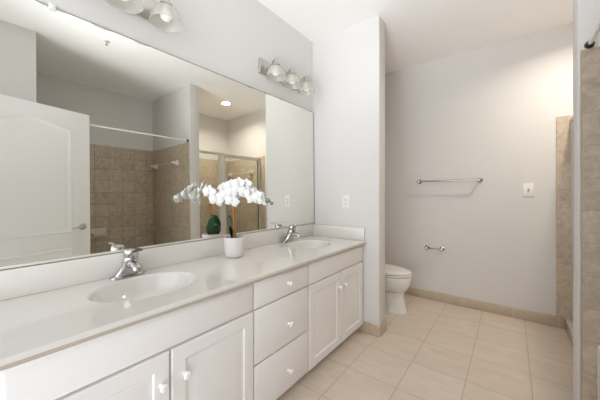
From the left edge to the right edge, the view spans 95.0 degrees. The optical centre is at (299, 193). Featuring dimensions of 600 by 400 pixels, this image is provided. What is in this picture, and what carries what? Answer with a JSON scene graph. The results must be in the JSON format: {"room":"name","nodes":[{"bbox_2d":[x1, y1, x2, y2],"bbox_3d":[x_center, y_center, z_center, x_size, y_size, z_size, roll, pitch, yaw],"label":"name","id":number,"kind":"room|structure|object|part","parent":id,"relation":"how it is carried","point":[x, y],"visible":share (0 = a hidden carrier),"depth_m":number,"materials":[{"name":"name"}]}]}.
{"room":"bathroom","nodes":[
{"label":"bathroom","id":0,"kind":"room"},
{"bbox_2d":[2,0,311,269],"bbox_3d":[-0.319,-0.150,2.277,0.120,2.732,3.824,0,0,38],"label":"wall","id":1,"kind":"structure","parent":0,"point":[227,38],"depth_m":1.91,"materials":[{"name":"beige paint"}]},
{"bbox_2d":[108,0,181,27],"bbox_3d":[-0.851,-0.984,1.315,0.208,0.165,0.562,0,0,38],"label":"vanity light","id":2,"kind":"object","parent":1,"relation":"attached to","point":[159,13],"visible":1,"depth_m":1.46,"materials":[{"name":"silver metal"}]},
{"bbox_3d":[-0.751,-1.012,1.491,0.113,0.067,0.040,0,0,38],"label":"arm","id":3,"kind":"part","parent":2,"relation":"part of","materials":[{"name":"silver metal"}]},
{"bbox_3d":[-0.711,-0.956,1.460,0.056,0.081,0.056,0,0,38],"label":"bulb","id":4,"kind":"part","parent":2,"relation":"part of","materials":[{"name":"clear glass"}]},
{"bbox_2d":[159,0,172,9],"bbox_3d":[-0.711,-1.021,1.460,0.068,0.056,0.068,0,0,38],"label":"socket","id":5,"kind":"object","parent":2,"relation":"attached to","point":[167,4],"depth_m":1.45,"materials":[{"name":"silver metal"}]},
{"bbox_2d":[0,223,313,300],"bbox_3d":[-0.564,0.356,1.835,0.028,0.115,2.284,0,0,38],"label":"backsplash","id":6,"kind":"structure","parent":1,"relation":"attached to","point":[33,279],"depth_m":1.32,"materials":[{"name":"stone"}]},
{"bbox_2d":[0,0,314,269],"bbox_3d":[-0.561,-0.262,1.832,0.017,1.112,2.282,-1,-1,38],"label":"wall mirror","id":7,"kind":"object","parent":1,"relation":"attached to","point":[111,141],"visible":1,"depth_m":1.39,"materials":[{"name":"mirror"}]},
{"bbox_2d":[259,58,314,91],"bbox_3d":[-0.083,-0.984,2.315,0.208,0.165,0.562,0,0,38],"label":"vanity light","id":8,"kind":"object","parent":1,"relation":"attached to","point":[272,70],"visible":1,"depth_m":2.29,"materials":[{"name":"silver metal"}]},
{"bbox_3d":[-0.227,-1.012,2.173,0.113,0.067,0.040,0,0,38],"label":"arm","id":9,"kind":"part","parent":8,"relation":"part of","materials":[{"name":"silver metal"}]},
{"bbox_3d":[-0.187,-0.956,2.142,0.056,0.081,0.056,0,0,38],"label":"bulb","id":10,"kind":"part","parent":8,"relation":"part of","materials":[{"name":"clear glass"}]},
{"bbox_2d":[272,58,279,66],"bbox_3d":[-0.187,-1.021,2.142,0.068,0.056,0.068,0,0,38],"label":"socket","id":11,"kind":"object","parent":8,"relation":"attached to","point":[275,63],"depth_m":2.13,"materials":[{"name":"silver metal"}]},
{"bbox_2d":[288,68,295,75],"bbox_3d":[-0.065,-1.021,2.301,0.068,0.056,0.068,0,0,38],"label":"socket","id":12,"kind":"object","parent":8,"relation":"attached to","point":[292,72],"depth_m":2.29,"materials":[{"name":"silver metal"}]},
{"bbox_3d":[-0.065,-0.956,2.301,0.056,0.081,0.056,0,0,38],"label":"bulb","id":13,"kind":"part","parent":8,"relation":"part of","materials":[{"name":"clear glass"}]},
{"bbox_3d":[0.057,-0.956,2.459,0.056,0.081,0.056,0,0,38],"label":"bulb","id":14,"kind":"part","parent":8,"relation":"part of","materials":[{"name":"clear glass"}]},
{"bbox_2d":[303,76,309,82],"bbox_3d":[0.057,-1.021,2.459,0.068,0.056,0.068,0,0,38],"label":"socket","id":15,"kind":"object","parent":8,"relation":"attached to","point":[306,80],"depth_m":2.44,"materials":[{"name":"silver metal"}]},
{"bbox_2d":[312,15,384,336],"bbox_3d":[0.441,-0.150,2.591,0.703,2.732,0.153,0,0,38],"label":"wall","id":16,"kind":"structure","parent":0,"point":[348,64],"depth_m":2.46,"materials":[{"name":"beige paint"}]},
{"bbox_2d":[342,195,348,207],"bbox_3d":[0.419,0.076,2.519,0.072,0.122,0.010,0,0,38],"label":"wall outlet","id":17,"kind":"object","parent":16,"relation":"attached to","point":[345,198],"visible":1,"depth_m":2.52,"materials":[{"name":"white plastic"}]},
{"bbox_2d":[380,320,386,336],"bbox_3d":[0.722,1.170,2.389,0.011,0.092,0.153,0,0,38],"label":"baseboard","id":18,"kind":"structure","parent":16,"relation":"attached to","point":[383,327],"depth_m":2.38,"materials":[{"name":"tile"}]},
{"bbox_2d":[258,0,572,73],"bbox_3d":[0.883,-1.566,1.355,3.150,0.100,3.824,0,0,38],"label":"ceiling","id":19,"kind":"structure","parent":0,"point":[417,32],"depth_m":2.41,"materials":[{"name":"paint"}]},
{"bbox_2d":[277,294,572,399],"bbox_3d":[0.883,1.266,1.355,3.150,0.100,3.824,0,0,38],"label":"floor","id":20,"kind":"structure","parent":0,"point":[435,350],"depth_m":1.97,"materials":[{"name":"tile"}]},
{"bbox_2d":[0,283,252,399],"bbox_3d":[-0.695,0.828,1.191,0.567,0.776,0.872,0,0,38],"label":"vanity cabinet","id":21,"kind":"object","parent":20,"relation":"on","point":[201,350],"visible":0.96,"depth_m":1.02,"materials":[{"name":"white wood"}]},
{"bbox_3d":[-0.632,0.868,0.874,0.018,0.542,0.434,0,0,38],"label":"door","id":22,"kind":"part","parent":21,"relation":"part of","materials":[{"name":"white wood"}]},
{"bbox_3d":[-0.499,0.710,1.006,0.032,0.033,0.033,0,0,38],"label":"knob","id":23,"kind":"part","parent":21,"relation":"part of","materials":[{"name":"white ceramic"}]},
{"bbox_2d":[0,223,365,370],"bbox_3d":[-0.346,0.430,1.669,0.576,0.264,2.286,0,0,38],"label":"countertop","id":24,"kind":"structure","parent":21,"relation":"on","point":[46,308],"depth_m":1.22,"materials":[{"name":"stone"}]},
{"bbox_2d":[109,247,144,279],"bbox_3d":[-0.818,0.336,1.338,0.159,0.154,0.156,0,0,38],"label":"sink faucet","id":25,"kind":"object","parent":24,"relation":"on","point":[130,266],"visible":1,"depth_m":1.32,"materials":[{"name":"silver metal"}]},
{"bbox_3d":[-0.859,0.404,1.370,0.054,0.018,0.156,0,0,38],"label":"plate","id":26,"kind":"part","parent":25,"relation":"part of","materials":[{"name":"silver metal"}]},
{"bbox_3d":[-0.804,0.284,1.327,0.124,0.050,0.064,0,0,38],"label":"lever","id":27,"kind":"part","parent":25,"relation":"part of","materials":[{"name":"silver metal"}]},
{"bbox_3d":[-0.801,0.349,1.325,0.113,0.042,0.052,0,0,38],"label":"spout","id":28,"kind":"part","parent":25,"relation":"part of","materials":[{"name":"silver metal"}]},
{"bbox_2d":[86,272,196,302],"bbox_3d":[-0.690,0.488,1.244,0.344,0.149,0.444,0,0,38],"label":"sink basin","id":29,"kind":"object","parent":24,"relation":"in","point":[143,287],"depth_m":1.34,"materials":[{"name":"white ceramic"}]},
{"bbox_2d":[202,177,273,257],"bbox_3d":[-0.337,0.155,1.660,0.534,0.515,0.229,0,0,38],"label":"potted orchid","id":30,"kind":"object","parent":24,"relation":"on","point":[230,190],"visible":1,"depth_m":1.71,"materials":[{"name":"white plant"}]},
{"bbox_3d":[-0.569,-0.016,1.723,0.098,0.080,0.015,0,0,11],"label":"flower","id":31,"kind":"part","parent":30,"relation":"part of","materials":[{"name":"white plant"}]},
{"bbox_3d":[-0.523,0.036,1.720,0.101,0.086,0.022,0,0,4],"label":"flower","id":32,"kind":"part","parent":30,"relation":"part of","materials":[{"name":"white plant"}]},
{"bbox_3d":[-0.491,-0.035,1.760,0.098,0.077,0.029,0,0,18],"label":"flower","id":33,"kind":"part","parent":30,"relation":"part of","materials":[{"name":"white plant"}]},
{"bbox_3d":[-0.459,0.013,1.722,0.100,0.088,0.016,0,0,-7],"label":"flower","id":34,"kind":"part","parent":30,"relation":"part of","materials":[{"name":"white plant"}]},
{"bbox_3d":[-0.437,-0.058,1.732,0.093,0.068,0.034,0,0,11],"label":"flower","id":35,"kind":"part","parent":30,"relation":"part of","materials":[{"name":"white plant"}]},
{"bbox_3d":[-0.415,-0.016,1.700,0.103,0.083,0.019,0,0,-11],"label":"flower","id":36,"kind":"part","parent":30,"relation":"part of","materials":[{"name":"white plant"}]},
{"bbox_3d":[-0.414,0.043,1.681,0.095,0.083,0.021,0,0,-1],"label":"flower","id":37,"kind":"part","parent":30,"relation":"part of","materials":[{"name":"white plant"}]},
{"bbox_3d":[-0.428,0.347,1.792,0.132,0.131,0.132,0,0,38],"label":"pot","id":38,"kind":"part","parent":30,"relation":"part of","materials":[{"name":"white ceramic"}]},
{"bbox_3d":[-0.378,-0.066,1.686,0.098,0.073,0.033,0,0,2],"label":"flower","id":39,"kind":"part","parent":30,"relation":"part of","materials":[{"name":"white plant"}]},
{"bbox_3d":[-0.361,-0.019,1.653,0.100,0.088,0.016,0,0,-16],"label":"flower","id":40,"kind":"part","parent":30,"relation":"part of","materials":[{"name":"white plant"}]},
{"bbox_3d":[-0.316,-0.009,1.613,0.090,0.079,0.014,0,0,-16],"label":"flower","id":41,"kind":"part","parent":30,"relation":"part of","materials":[{"name":"white plant"}]},
{"bbox_3d":[-0.328,-0.060,1.652,0.080,0.065,0.048,0,0,38],"label":"flower","id":42,"kind":"part","parent":30,"relation":"part of","materials":[{"name":"white plant"}]},
{"bbox_3d":[-0.281,0.003,1.591,0.084,0.074,0.016,0,0,0],"label":"flower","id":43,"kind":"part","parent":30,"relation":"part of","materials":[{"name":"white plant"}]},
{"bbox_3d":[-0.292,0.126,1.629,0.015,0.375,0.417,0,0,-42],"label":"flower stem","id":44,"kind":"part","parent":30,"relation":"part of","materials":[{"name":"brown plant"}]},
{"bbox_3d":[-0.265,0.024,1.558,0.082,0.065,0.017,0,0,-16],"label":"flower","id":45,"kind":"part","parent":30,"relation":"part of","materials":[{"name":"white plant"}]},
{"bbox_3d":[-0.235,0.013,1.544,0.065,0.063,0.042,0,0,38],"label":"flower","id":46,"kind":"part","parent":30,"relation":"part of","materials":[{"name":"white plant"}]},
{"bbox_3d":[-0.206,0.041,1.527,0.064,0.055,0.014,0,0,-24],"label":"flower","id":47,"kind":"part","parent":30,"relation":"part of","materials":[{"name":"white plant"}]},
{"bbox_2d":[282,224,301,242],"bbox_3d":[-0.057,0.336,2.329,0.159,0.154,0.156,0,0,38],"label":"sink faucet","id":48,"kind":"object","parent":24,"relation":"on","point":[289,237],"visible":1,"depth_m":2.31,"materials":[{"name":"silver metal"}]},
{"bbox_3d":[-0.043,0.284,2.318,0.124,0.050,0.064,0,0,38],"label":"lever","id":49,"kind":"part","parent":48,"relation":"part of","materials":[{"name":"silver metal"}]},
{"bbox_3d":[-0.040,0.349,2.316,0.113,0.042,0.052,0,0,38],"label":"spout","id":50,"kind":"part","parent":48,"relation":"part of","materials":[{"name":"silver metal"}]},
{"bbox_2d":[285,240,330,248],"bbox_3d":[0.067,0.488,2.237,0.336,0.149,0.430,0,0,38],"label":"sink basin","id":51,"kind":"object","parent":24,"relation":"in","point":[297,244],"depth_m":2.39,"materials":[{"name":"white ceramic"}]},
{"bbox_3d":[-0.444,0.710,1.079,0.032,0.033,0.033,0,0,38],"label":"knob","id":52,"kind":"part","parent":21,"relation":"part of","materials":[{"name":"white ceramic"}]},
{"bbox_3d":[-0.368,0.868,1.218,0.018,0.542,0.418,0,0,38],"label":"door","id":53,"kind":"part","parent":21,"relation":"part of","materials":[{"name":"white wood"}]},
{"bbox_2d":[252,264,307,399],"bbox_3d":[-0.285,0.828,1.725,0.567,0.776,0.475,0,0,38],"label":"vanity cabinet","id":54,"kind":"object","parent":20,"relation":"on","point":[280,301],"visible":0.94,"depth_m":1.54,"materials":[{"name":"white wood"}]},
{"bbox_3d":[-0.092,1.010,1.577,0.018,0.258,0.463,0,0,38],"label":"drawer","id":55,"kind":"part","parent":54,"relation":"part of","materials":[{"name":"white wood"}]},
{"bbox_3d":[-0.092,0.734,1.577,0.018,0.274,0.463,0,0,38],"label":"drawer","id":56,"kind":"part","parent":54,"relation":"part of","materials":[{"name":"white wood"}]},
{"bbox_3d":[-0.092,0.520,1.577,0.018,0.134,0.463,0,0,38],"label":"drawer","id":57,"kind":"part","parent":54,"relation":"part of","materials":[{"name":"white wood"}]},
{"bbox_2d":[301,245,362,377],"bbox_3d":[0.108,0.828,2.236,0.567,0.776,0.814,0,0,38],"label":"vanity cabinet","id":58,"kind":"object","parent":20,"relation":"on","point":[335,282],"visible":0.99,"depth_m":2.00,"materials":[{"name":"white wood"}]},
{"bbox_3d":[0.181,0.868,1.933,0.018,0.542,0.411,0,0,38],"label":"door","id":59,"kind":"part","parent":58,"relation":"part of","materials":[{"name":"white wood"}]},
{"bbox_3d":[0.428,0.868,2.254,0.018,0.542,0.383,0,0,38],"label":"door","id":60,"kind":"part","parent":58,"relation":"part of","materials":[{"name":"white wood"}]},
{"bbox_2d":[385,264,411,313],"bbox_3d":[0.815,0.846,2.999,0.774,0.740,0.470,0,0,38],"label":"toilet","id":61,"kind":"object","parent":20,"relation":"on","point":[398,279],"visible":0.42,"depth_m":2.77,"materials":[{"name":"porcelain"}]},
{"bbox_3d":[0.898,0.829,2.936,0.563,0.018,0.372,0,0,38],"label":"seat","id":62,"kind":"part","parent":61,"relation":"part of","materials":[{"name":"plastic"}]},
{"bbox_3d":[0.896,0.799,2.937,0.568,0.034,0.374,0,0,38],"label":"lid","id":63,"kind":"part","parent":61,"relation":"part of","materials":[{"name":"plastic"}]},
{"bbox_3d":[0.884,0.922,2.946,0.593,0.159,0.372,0,0,38],"label":"bowl","id":64,"kind":"part","parent":61,"relation":"part of","materials":[{"name":"white ceramic"}]},
{"bbox_2d":[564,317,572,345],"bbox_3d":[2.038,1.164,1.933,0.117,0.105,1.275,0,0,38],"label":"shower curb","id":65,"kind":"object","parent":20,"relation":"on","point":[568,322],"depth_m":2.33,"materials":[{"name":"tile"}]},
{"bbox_2d":[571,116,572,321],"bbox_3d":[2.023,0.221,1.944,0.075,1.780,1.273,0,0,38],"label":"shower enclosure","id":66,"kind":"object","parent":65,"relation":"on","point":[572,116],"visible":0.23,"depth_m":2.41,"materials":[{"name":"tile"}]},
{"bbox_3d":[2.185,0.224,2.125,0.024,1.714,0.732,0,0,38],"label":"door frame","id":67,"kind":"part","parent":66,"relation":"part of","materials":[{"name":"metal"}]},
{"bbox_2d":[597,345,599,399],"bbox_3d":[1.422,0.979,0.478,1.003,0.475,1.466,0,0,38],"label":"bathtub","id":68,"kind":"object","parent":20,"relation":"on","point":[598,346],"visible":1,"depth_m":1.33,"materials":[{"name":"white plastic"}]},
{"bbox_2d":[385,23,572,315],"bbox_3d":[2.065,-0.150,2.795,3.030,2.732,0.100,0,0,38],"label":"wall","id":69,"kind":"structure","parent":0,"point":[489,113],"depth_m":2.87,"materials":[{"name":"beige paint"}]},
{"bbox_2d":[425,245,444,250],"bbox_3d":[1.514,0.623,3.108,0.204,0.050,0.073,0,0,38],"label":"toilet paper holder","id":70,"kind":"object","parent":69,"relation":"attached to","point":[426,246],"visible":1,"depth_m":3.08,"materials":[{"name":"silver metal"}]},
{"bbox_2d":[417,178,482,183],"bbox_3d":[1.620,-0.138,3.021,0.646,0.052,0.083,0,0,38],"label":"towel bar","id":71,"kind":"object","parent":69,"relation":"attached to","point":[479,180],"visible":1,"depth_m":2.99,"materials":[{"name":"silver metal"}]},
{"bbox_2d":[404,287,563,328],"bbox_3d":[1.602,1.170,3.073,1.958,0.092,0.022,0,0,38],"label":"baseboard","id":72,"kind":"structure","parent":69,"relation":"attached to","point":[550,320],"depth_m":2.80,"materials":[{"name":"tile"}]},
{"bbox_2d":[523,183,533,196],"bbox_3d":[2.184,-0.033,2.628,0.082,0.128,0.018,0,0,38],"label":"light switch","id":73,"kind":"object","parent":69,"relation":"attached to","point":[528,188],"visible":1,"depth_m":2.63,"materials":[{"name":"white plastic"}]},
{"bbox_2d":[556,115,572,327],"bbox_3d":[2.742,0.259,2.204,1.012,1.915,0.012,0,0,38],"label":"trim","id":74,"kind":"structure","parent":69,"relation":"attached to","point":[563,123],"depth_m":2.48,"materials":[{"name":"tile"}]},
{"bbox_2d":[573,0,599,399],"bbox_3d":[1.896,-0.150,1.138,1.079,2.732,0.135,0,0,38],"label":"wall","id":75,"kind":"structure","parent":0,"point":[586,13],"depth_m":1.42,"materials":[{"name":"beige paint"}]},
{"bbox_2d":[580,46,599,399],"bbox_3d":[1.850,0.244,1.081,1.058,1.945,0.012,0,0,38],"label":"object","id":76,"kind":"structure","parent":75,"relation":"attached to","point":[589,58],"depth_m":1.38,"materials":[{"name":"tile"}]},
{"bbox_2d":[584,20,599,48],"bbox_3d":[1.007,-0.750,0.797,0.038,0.038,1.490,0,0,38],"label":"shower curtain rod","id":77,"kind":"object","parent":75,"relation":"attached to","point":[589,44],"visible":1,"depth_m":1.32,"materials":[{"name":"silver metal"}]},
{"bbox_3d":[1.007,-0.750,0.797,0.019,0.019,1.490,0,0,38],"label":"rod","id":78,"kind":"part","parent":77,"relation":"part of","materials":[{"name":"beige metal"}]}
]}

